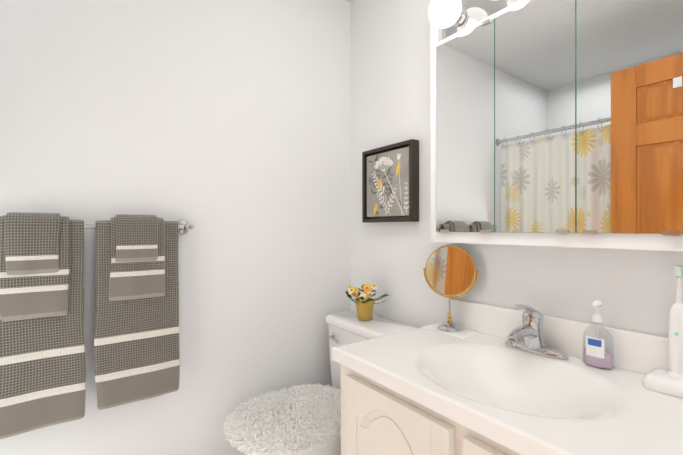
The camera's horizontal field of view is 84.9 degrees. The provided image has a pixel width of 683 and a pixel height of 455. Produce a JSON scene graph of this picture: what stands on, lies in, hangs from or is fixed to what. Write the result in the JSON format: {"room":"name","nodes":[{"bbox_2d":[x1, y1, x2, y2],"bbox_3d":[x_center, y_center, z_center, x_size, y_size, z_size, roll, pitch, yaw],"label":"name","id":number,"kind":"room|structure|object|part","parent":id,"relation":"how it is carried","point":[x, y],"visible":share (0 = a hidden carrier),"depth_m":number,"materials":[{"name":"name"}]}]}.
{"room":"bathroom","nodes":[
{"label":"bathroom","id":0,"kind":"room"},
{"bbox_2d":[0,0,350,454],"bbox_3d":[-0.977,-0.026,1.374,2.660,2.420,0.100,0,0,-36],"label":"wall","id":1,"kind":"structure","parent":0,"point":[223,127],"depth_m":1.59,"materials":[{"name":"white paint"}]},
{"bbox_2d":[84,219,193,233],"bbox_3d":[-0.895,-0.006,1.312,0.712,0.062,0.089,0,0,-36],"label":"towel rail","id":2,"kind":"object","parent":1,"relation":"attached to","point":[184,226],"visible":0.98,"depth_m":1.48,"materials":[{"name":"silver metal"}]},
{"bbox_2d":[0,212,85,438],"bbox_3d":[-1.000,0.296,1.195,0.301,0.693,0.096,0,0,-36],"label":"hanging towel","id":3,"kind":"object","parent":2,"relation":"hanging from","point":[42,365],"visible":1,"depth_m":1.19,"materials":[{"name":"grey fabric"}]},
{"bbox_2d":[94,214,179,409],"bbox_3d":[-0.748,0.289,1.378,0.278,0.678,0.096,0,0,-36],"label":"hanging towel","id":4,"kind":"object","parent":2,"relation":"hanging from","point":[136,347],"visible":1,"depth_m":1.34,"materials":[{"name":"grey fabric"}]},
{"bbox_2d":[351,0,682,337],"bbox_3d":[0.664,-0.026,1.288,0.100,2.420,1.960,0,0,-36],"label":"wall","id":5,"kind":"structure","parent":0,"point":[633,290],"depth_m":1.63,"materials":[{"name":"white paint"}]},
{"bbox_2d":[362,139,418,222],"bbox_3d":[0.224,-0.208,1.770,0.044,0.358,0.344,0,0,-36],"label":"picture frame","id":6,"kind":"object","parent":5,"relation":"attached to","point":[390,183],"visible":1,"depth_m":1.73,"materials":[{"name":"black painted wood"},{"name":"printed canvas"}]},
{"bbox_2d":[428,0,682,250],"bbox_3d":[0.577,-0.406,1.127,0.225,0.919,0.797,0,0,-36],"label":"upper cabinet","id":7,"kind":"object","parent":5,"relation":"attached to","point":[556,123],"visible":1,"depth_m":1.06,"materials":[{"name":"white"}]},
{"bbox_3d":[-0.403,1.213,0.578,2.660,0.060,2.060,0,0,-36],"label":"floor","id":8,"kind":"structure","parent":0,"visible":0},
{"bbox_2d":[223,310,416,454],"bbox_3d":[-0.095,0.806,1.560,0.774,0.757,0.492,0,0,-36],"label":"toilet","id":9,"kind":"object","parent":8,"relation":"on","point":[303,419],"visible":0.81,"depth_m":1.45,"materials":[{"name":"white ceramic"}]},
{"bbox_3d":[-0.183,0.740,1.496,0.558,0.069,0.471,0,0,-36],"label":"lid","id":10,"kind":"part","parent":9,"relation":"part of","materials":[{"name":"white fabric"}]},
{"bbox_2d":[345,284,389,320],"bbox_3d":[0.107,0.342,1.766,0.203,0.168,0.250,0,0,-36],"label":"flower pot","id":11,"kind":"object","parent":9,"relation":"on","point":[364,302],"visible":1,"depth_m":1.73,"materials":[{"name":"yellow ceramic"}]},
{"bbox_2d":[331,298,682,454],"bbox_3d":[0.465,0.705,0.981,0.574,0.957,0.956,0,0,-36],"label":"bathroom vanity","id":12,"kind":"object","parent":8,"relation":"on","point":[527,381],"visible":0.92,"depth_m":1.01,"materials":[{"name":"white painted wood"},{"name":"cultured marble"}]},
{"bbox_2d":[422,245,482,338],"bbox_3d":[0.407,0.224,1.411,0.117,0.320,0.206,0,0,-36],"label":"vanity mirror","id":13,"kind":"object","parent":12,"relation":"on","point":[450,272],"visible":1,"depth_m":1.41,"materials":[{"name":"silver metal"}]},
{"bbox_2d":[583,300,613,369],"bbox_3d":[0.710,0.291,1.037,0.053,0.183,0.074,0,0,-36],"label":"soap dispenser","id":14,"kind":"object","parent":12,"relation":"on","point":[595,354],"visible":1,"depth_m":1.03,"materials":[{"name":"clear plastic"}]},
{"bbox_2d":[642,265,682,398],"bbox_3d":[0.792,0.235,0.880,0.096,0.296,0.116,0,0,-36],"label":"electric toothbrush","id":15,"kind":"object","parent":12,"relation":"on","point":[669,381],"visible":1,"depth_m":0.88,"materials":[{"name":"white plastic"}]}
]}

